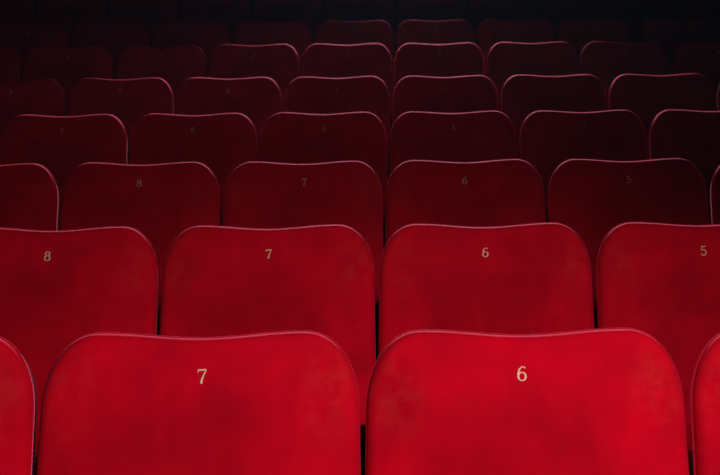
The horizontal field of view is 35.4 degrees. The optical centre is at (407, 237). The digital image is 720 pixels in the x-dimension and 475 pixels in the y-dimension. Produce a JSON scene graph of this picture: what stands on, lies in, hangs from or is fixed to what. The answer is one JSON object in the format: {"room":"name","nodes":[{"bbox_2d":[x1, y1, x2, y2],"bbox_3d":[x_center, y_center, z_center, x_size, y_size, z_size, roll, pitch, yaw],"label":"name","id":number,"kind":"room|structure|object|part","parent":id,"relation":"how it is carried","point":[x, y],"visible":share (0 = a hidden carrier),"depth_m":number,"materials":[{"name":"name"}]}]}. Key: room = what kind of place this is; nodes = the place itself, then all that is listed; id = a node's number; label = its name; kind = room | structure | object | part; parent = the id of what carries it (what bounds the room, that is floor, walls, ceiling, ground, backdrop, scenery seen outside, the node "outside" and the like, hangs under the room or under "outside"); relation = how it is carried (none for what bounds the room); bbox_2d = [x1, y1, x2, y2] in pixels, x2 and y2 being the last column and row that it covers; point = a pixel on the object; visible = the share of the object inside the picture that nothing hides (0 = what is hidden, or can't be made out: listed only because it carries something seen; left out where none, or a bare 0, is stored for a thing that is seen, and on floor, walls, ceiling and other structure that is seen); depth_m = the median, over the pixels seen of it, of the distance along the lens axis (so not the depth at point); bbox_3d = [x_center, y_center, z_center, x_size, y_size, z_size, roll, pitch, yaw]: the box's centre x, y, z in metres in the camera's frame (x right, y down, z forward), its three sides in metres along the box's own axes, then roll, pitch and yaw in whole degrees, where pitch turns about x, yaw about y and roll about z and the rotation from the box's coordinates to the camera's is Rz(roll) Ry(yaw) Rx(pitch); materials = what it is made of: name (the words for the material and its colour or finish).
{"room":"auditorium","nodes":[
{"label":"auditorium","id":0,"kind":"room"},
{"bbox_2d":[33,0,684,40],"bbox_3d":[-0.023,-2.753,11.937,12.800,6.900,0.200,0,4,0],"label":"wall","id":1,"kind":"structure","parent":0,"point":[35,1],"depth_m":11.86,"materials":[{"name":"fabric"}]},
{"bbox_2d":[362,339,377,474],"bbox_3d":[0.002,0.223,3.524,12.400,2.135,17.000,0,4,0],"label":"floor","id":2,"kind":"structure","parent":0,"point":[363,470],"depth_m":4.45,"materials":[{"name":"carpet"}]},
{"bbox_2d":[0,337,36,474],"bbox_3d":[-0.833,0.653,1.565,0.543,0.956,0.662,0,4,0],"label":"seat","id":3,"kind":"object","parent":2,"relation":"on","point":[18,401],"visible":1,"depth_m":1.78,"materials":[{"name":"red fabric"}]},
{"bbox_2d":[0,163,58,230],"bbox_3d":[-1.356,0.258,3.367,0.543,0.956,0.662,0,4,0],"label":"seat","id":4,"kind":"object","parent":2,"relation":"on","point":[29,195],"visible":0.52,"depth_m":3.57,"materials":[{"name":"red fabric"}]},
{"bbox_2d":[0,79,65,140],"bbox_3d":[-1.879,-0.267,5.162,0.544,0.956,0.662,0,4,0],"label":"seat","id":5,"kind":"object","parent":2,"relation":"on","point":[46,97],"visible":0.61,"depth_m":5.36,"materials":[{"name":"red fabric"}]},
{"bbox_2d":[0,23,69,76],"bbox_3d":[-2.403,-0.879,6.965,0.543,0.956,0.662,0,4,0],"label":"seat","id":6,"kind":"object","parent":2,"relation":"on","point":[22,37],"visible":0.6,"depth_m":7.17,"materials":[{"name":"red fabric"}]},
{"bbox_2d":[0,114,127,229],"bbox_3d":[-1.359,0.002,4.264,0.543,0.956,0.662,0,4,0],"label":"seat","id":7,"kind":"object","parent":2,"relation":"on","point":[60,144],"visible":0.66,"depth_m":4.46,"materials":[{"name":"red fabric"}]},
{"bbox_2d":[22,45,113,115],"bbox_3d":[-1.882,-0.580,6.067,0.543,0.957,0.662,0,4,0],"label":"seat","id":8,"kind":"object","parent":2,"relation":"on","point":[67,66],"visible":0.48,"depth_m":6.26,"materials":[{"name":"red fabric"}]},
{"bbox_2d":[0,226,157,474],"bbox_3d":[-0.836,0.470,2.464,0.543,0.956,0.662,0,4,0],"label":"seat","id":9,"kind":"object","parent":2,"relation":"on","point":[58,288],"visible":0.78,"depth_m":2.65,"materials":[{"name":"red fabric"}]},
{"bbox_2d":[34,456,37,474],"bbox_3d":[-0.849,0.560,2.349,0.452,0.111,0.420,0,4,0],"label":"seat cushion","id":10,"kind":"object","parent":9,"relation":"on","point":[36,457],"depth_m":2.46,"materials":[{"name":"fabric"}]},
{"bbox_2d":[71,22,150,78],"bbox_3d":[-1.885,-0.884,6.966,0.543,0.956,0.662,0,4,0],"label":"seat","id":11,"kind":"object","parent":2,"relation":"on","point":[115,37],"visible":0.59,"depth_m":7.17,"materials":[{"name":"red fabric"}]},
{"bbox_2d":[67,77,173,163],"bbox_3d":[-1.360,-0.272,5.162,0.543,0.957,0.662,0,4,0],"label":"seat","id":12,"kind":"object","parent":2,"relation":"on","point":[129,100],"visible":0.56,"depth_m":5.36,"materials":[{"name":"red fabric"}]},
{"bbox_2d":[59,162,219,334],"bbox_3d":[-0.838,0.254,3.365,0.543,0.957,0.662,0,4,0],"label":"seat","id":13,"kind":"object","parent":2,"relation":"on","point":[160,201],"visible":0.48,"depth_m":3.56,"materials":[{"name":"red fabric"}]},
{"bbox_2d":[107,0,178,45],"bbox_3d":[-1.888,-1.275,7.864,0.544,0.957,0.662,0,4,0],"label":"seat","id":14,"kind":"object","parent":2,"relation":"on","point":[151,13],"visible":0.33,"depth_m":8.05,"materials":[{"name":"red fabric"}]},
{"bbox_2d":[115,45,206,113],"bbox_3d":[-1.363,-0.584,6.066,0.543,0.956,0.662,0,4,0],"label":"seat","id":15,"kind":"object","parent":2,"relation":"on","point":[175,65],"visible":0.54,"depth_m":6.26,"materials":[{"name":"red fabric"}]},
{"bbox_2d":[152,21,231,77],"bbox_3d":[-1.365,-0.888,6.964,0.543,0.956,0.662,0,4,0],"label":"seat","id":16,"kind":"object","parent":2,"relation":"on","point":[208,36],"visible":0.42,"depth_m":7.17,"materials":[{"name":"red fabric"}]},
{"bbox_2d":[129,113,256,225],"bbox_3d":[-0.839,-0.003,4.265,0.543,0.956,0.662,0,4,0],"label":"seat","id":17,"kind":"object","parent":2,"relation":"on","point":[222,142],"visible":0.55,"depth_m":4.46,"materials":[{"name":"red fabric"}]},
{"bbox_2d":[37,330,360,474],"bbox_3d":[-0.313,0.648,1.564,0.544,0.957,0.662,0,4,0],"label":"seat","id":18,"kind":"object","parent":2,"relation":"on","point":[280,402],"visible":1,"depth_m":1.76,"materials":[{"name":"red fabric"}]},
{"bbox_2d":[179,0,250,43],"bbox_3d":[-1.369,-1.278,7.862,0.543,0.956,0.662,0,4,0],"label":"seat","id":19,"kind":"object","parent":2,"relation":"on","point":[232,13],"visible":0.31,"depth_m":8.05,"materials":[{"name":"red fabric"}]},
{"bbox_2d":[175,77,281,160],"bbox_3d":[-0.842,-0.276,5.162,0.543,0.956,0.662,0,4,0],"label":"seat","id":20,"kind":"object","parent":2,"relation":"on","point":[257,98],"visible":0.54,"depth_m":5.36,"materials":[{"name":"red fabric"}]},
{"bbox_2d":[208,44,299,111],"bbox_3d":[-0.844,-0.589,6.064,0.543,0.957,0.662,0,4,0],"label":"seat","id":21,"kind":"object","parent":2,"relation":"on","point":[280,63],"visible":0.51,"depth_m":6.26,"materials":[{"name":"red fabric"}]},
{"bbox_2d":[160,224,375,474],"bbox_3d":[-0.317,0.466,2.466,0.544,0.957,0.662,0,4,0],"label":"seat","id":22,"kind":"object","parent":2,"relation":"on","point":[218,281],"visible":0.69,"depth_m":2.66,"materials":[{"name":"red fabric"}]},
{"bbox_3d":[-0.071,0.433,2.393,0.050,0.030,0.320,0,4,0],"label":"armrest","id":23,"kind":"part","parent":22,"relation":"part of","materials":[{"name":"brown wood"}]},
{"bbox_2d":[233,21,312,76],"bbox_3d":[-0.847,-0.892,6.965,0.544,0.956,0.662,0,4,0],"label":"seat","id":24,"kind":"object","parent":2,"relation":"on","point":[297,34],"visible":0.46,"depth_m":7.17,"materials":[{"name":"red fabric"}]},
{"bbox_2d":[252,0,322,43],"bbox_3d":[-0.850,-1.284,7.867,0.543,0.957,0.662,0,4,0],"label":"seat","id":25,"kind":"object","parent":2,"relation":"on","point":[310,12],"visible":0.29,"depth_m":8.05,"materials":[{"name":"red fabric"}]},
{"bbox_2d":[223,161,382,356],"bbox_3d":[-0.319,0.250,3.366,0.543,0.956,0.662,0,4,0],"label":"seat","id":26,"kind":"object","parent":2,"relation":"on","point":[257,194],"visible":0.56,"depth_m":3.56,"materials":[{"name":"red fabric"}]},
{"bbox_3d":[-0.073,0.217,3.292,0.050,0.030,0.320,0,4,0],"label":"armrest","id":27,"kind":"part","parent":26,"relation":"part of","materials":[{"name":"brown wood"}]},
{"bbox_2d":[259,112,387,249],"bbox_3d":[-0.322,-0.007,4.266,0.543,0.957,0.662,0,4,0],"label":"seat","id":28,"kind":"object","parent":2,"relation":"on","point":[286,137],"visible":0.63,"depth_m":4.46,"materials":[{"name":"red fabric"}]},
{"bbox_2d":[284,76,390,179],"bbox_3d":[-0.323,-0.280,5.163,0.544,0.956,0.662,0,4,0],"label":"seat","id":29,"kind":"object","parent":2,"relation":"on","point":[309,95],"visible":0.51,"depth_m":5.36,"materials":[{"name":"red fabric"}]},
{"bbox_2d":[301,43,392,128],"bbox_3d":[-0.326,-0.593,6.062,0.543,0.957,0.662,0,4,0],"label":"seat","id":30,"kind":"object","parent":2,"relation":"on","point":[369,59],"visible":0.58,"depth_m":6.26,"materials":[{"name":"red fabric"}]},
{"bbox_2d":[314,20,393,91],"bbox_3d":[-0.328,-0.897,6.965,0.543,0.957,0.662,0,4,0],"label":"seat","id":31,"kind":"object","parent":2,"relation":"on","point":[329,31],"visible":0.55,"depth_m":7.17,"materials":[{"name":"red fabric"}]},
{"bbox_2d":[324,0,395,58],"bbox_3d":[-0.332,-1.287,7.862,0.544,0.957,0.662,0,4,0],"label":"seat","id":32,"kind":"object","parent":2,"relation":"on","point":[337,10],"visible":0.34,"depth_m":8.05,"materials":[{"name":"red fabric"}]},
{"bbox_2d":[396,0,466,30],"bbox_3d":[0.187,-1.292,7.867,0.544,0.957,0.662,0,4,0],"label":"seat","id":33,"kind":"object","parent":2,"relation":"on","point":[426,10],"visible":0.37,"depth_m":8.05,"materials":[{"name":"red fabric"}]},
{"bbox_2d":[395,19,474,54],"bbox_3d":[0.190,-0.901,6.965,0.543,0.956,0.662,0,4,0],"label":"seat","id":34,"kind":"object","parent":2,"relation":"on","point":[459,30],"visible":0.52,"depth_m":7.17,"materials":[{"name":"red fabric"}]},
{"bbox_2d":[394,42,484,88],"bbox_3d":[0.192,-0.597,6.067,0.544,0.956,0.662,0,4,0],"label":"seat","id":35,"kind":"object","parent":2,"relation":"on","point":[411,59],"visible":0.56,"depth_m":6.27,"materials":[{"name":"red fabric"}]},
{"bbox_2d":[392,75,498,125],"bbox_3d":[0.196,-0.284,5.166,0.544,0.956,0.662,0,4,0],"label":"seat","id":36,"kind":"object","parent":2,"relation":"on","point":[471,93],"visible":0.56,"depth_m":5.37,"materials":[{"name":"red fabric"}]},
{"bbox_2d":[389,111,517,177],"bbox_3d":[0.198,-0.011,4.262,0.544,0.957,0.662,0,4,0],"label":"seat","id":37,"kind":"object","parent":2,"relation":"on","point":[477,136],"visible":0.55,"depth_m":4.46,"materials":[{"name":"red fabric"}]},
{"bbox_2d":[385,159,545,244],"bbox_3d":[0.199,0.246,3.362,0.544,0.957,0.662,0,4,0],"label":"seat","id":38,"kind":"object","parent":2,"relation":"on","point":[503,192],"visible":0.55,"depth_m":3.56,"materials":[{"name":"red fabric"}]},
{"bbox_2d":[379,222,593,354],"bbox_3d":[0.202,0.462,2.467,0.544,0.957,0.662,0,4,0],"label":"seat","id":39,"kind":"object","parent":2,"relation":"on","point":[531,278],"visible":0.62,"depth_m":2.66,"materials":[{"name":"red fabric"}]},
{"bbox_2d":[468,0,539,44],"bbox_3d":[0.705,-1.296,7.865,0.544,0.957,0.662,0,4,0],"label":"seat","id":40,"kind":"object","parent":2,"relation":"on","point":[479,11],"visible":0.28,"depth_m":8.05,"materials":[{"name":"red fabric"}]},
{"bbox_2d":[477,19,555,76],"bbox_3d":[0.709,-0.906,6.964,0.543,0.957,0.662,0,4,0],"label":"seat","id":41,"kind":"object","parent":2,"relation":"on","point":[490,32],"visible":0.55,"depth_m":7.17,"materials":[{"name":"red fabric"}]},
{"bbox_2d":[365,328,688,474],"bbox_3d":[0.203,0.644,1.567,0.543,0.956,0.662,0,4,0],"label":"seat","id":42,"kind":"object","parent":2,"relation":"on","point":[604,401],"visible":1,"depth_m":1.76,"materials":[{"name":"red fabric"}]},
{"bbox_2d":[487,42,577,111],"bbox_3d":[0.712,-0.601,6.062,0.543,0.957,0.662,0,4,0],"label":"seat","id":43,"kind":"object","parent":2,"relation":"on","point":[505,60],"visible":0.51,"depth_m":6.26,"materials":[{"name":"red fabric"}]},
{"bbox_2d":[501,74,606,158],"bbox_3d":[0.715,-0.289,5.167,0.543,0.957,0.662,0,4,0],"label":"seat","id":44,"kind":"object","parent":2,"relation":"on","point":[521,95],"visible":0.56,"depth_m":5.37,"materials":[{"name":"red fabric"}]},
{"bbox_2d":[541,0,611,41],"bbox_3d":[1.224,-1.300,7.864,0.543,0.956,0.662,0,4,0],"label":"seat","id":45,"kind":"object","parent":2,"relation":"on","point":[556,12],"visible":0.33,"depth_m":8.05,"materials":[{"name":"red fabric"}]},
{"bbox_2d":[519,110,647,221],"bbox_3d":[0.716,-0.015,4.263,0.544,0.956,0.662,0,4,0],"label":"seat","id":46,"kind":"object","parent":2,"relation":"on","point":[548,139],"visible":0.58,"depth_m":4.46,"materials":[{"name":"red fabric"}]},
{"bbox_2d":[558,18,637,73],"bbox_3d":[1.228,-0.910,6.963,0.543,0.957,0.662,0,4,0],"label":"seat","id":47,"kind":"object","parent":2,"relation":"on","point":[575,32],"visible":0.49,"depth_m":7.17,"materials":[{"name":"red fabric"}]},
{"bbox_2d":[580,41,671,109],"bbox_3d":[1.230,-0.606,6.064,0.543,0.957,0.662,0,4,0],"label":"seat","id":48,"kind":"object","parent":2,"relation":"on","point":[606,61],"visible":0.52,"depth_m":6.26,"materials":[{"name":"red fabric"}]},
{"bbox_2d":[548,158,708,328],"bbox_3d":[0.718,0.242,3.367,0.543,0.956,0.662,0,4,0],"label":"seat","id":49,"kind":"object","parent":2,"relation":"on","point":[591,197],"visible":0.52,"depth_m":3.56,"materials":[{"name":"red fabric"}]},
{"bbox_2d":[613,0,684,41],"bbox_3d":[1.743,-1.304,7.862,0.544,0.957,0.662,0,4,0],"label":"seat","id":50,"kind":"object","parent":2,"relation":"on","point":[637,12],"visible":0.29,"depth_m":8.04,"materials":[{"name":"red fabric"}]},
{"bbox_2d":[596,222,719,474],"bbox_3d":[0.721,0.457,2.464,0.544,0.957,0.662,0,4,0],"label":"seat","id":51,"kind":"object","parent":2,"relation":"on","point":[659,280],"visible":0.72,"depth_m":2.65,"materials":[{"name":"red fabric"}]},
{"bbox_2d":[687,451,692,474],"bbox_3d":[0.708,0.547,2.349,0.452,0.111,0.420,0,4,0],"label":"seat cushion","id":52,"kind":"object","parent":51,"relation":"on","point":[690,459],"depth_m":2.45,"materials":[{"name":"fabric"}]},
{"bbox_2d":[609,73,715,159],"bbox_3d":[1.233,-0.293,5.165,0.544,0.956,0.662,0,4,0],"label":"seat","id":53,"kind":"object","parent":2,"relation":"on","point":[646,96],"visible":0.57,"depth_m":5.37,"materials":[{"name":"red fabric"}]},
{"bbox_2d":[639,17,718,74],"bbox_3d":[1.747,-0.914,6.962,0.544,0.956,0.662,0,4,0],"label":"seat","id":54,"kind":"object","parent":2,"relation":"on","point":[669,32],"visible":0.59,"depth_m":7.17,"materials":[{"name":"red fabric"}]},
{"bbox_2d":[649,109,719,224],"bbox_3d":[1.234,-0.019,4.262,0.544,0.956,0.662,0,4,0],"label":"seat","id":55,"kind":"object","parent":2,"relation":"on","point":[693,136],"visible":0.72,"depth_m":4.46,"materials":[{"name":"red fabric"}]},
{"bbox_2d":[672,41,719,110],"bbox_3d":[1.749,-0.610,6.063,0.543,0.956,0.662,0,4,0],"label":"seat","id":56,"kind":"object","parent":2,"relation":"on","point":[700,57],"visible":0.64,"depth_m":6.26,"materials":[{"name":"red fabric"}]},
{"bbox_2d":[690,333,719,474],"bbox_3d":[0.722,0.640,1.567,0.544,0.956,0.662,0,4,0],"label":"seat","id":57,"kind":"object","parent":2,"relation":"on","point":[705,385],"visible":1,"depth_m":1.77,"materials":[{"name":"red fabric"}]},
{"bbox_2d":[710,165,719,224],"bbox_3d":[1.237,0.237,3.366,0.544,0.957,0.662,0,4,0],"label":"seat","id":58,"kind":"object","parent":2,"relation":"on","point":[715,184],"visible":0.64,"depth_m":3.58,"materials":[{"name":"red fabric"}]},
{"bbox_2d":[716,84,719,110],"bbox_3d":[1.751,-0.297,5.163,0.543,0.957,0.662,0,4,0],"label":"seat","id":59,"kind":"object","parent":2,"relation":"on","point":[718,90],"visible":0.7,"depth_m":5.38,"materials":[{"name":"red fabric"}]}
]}

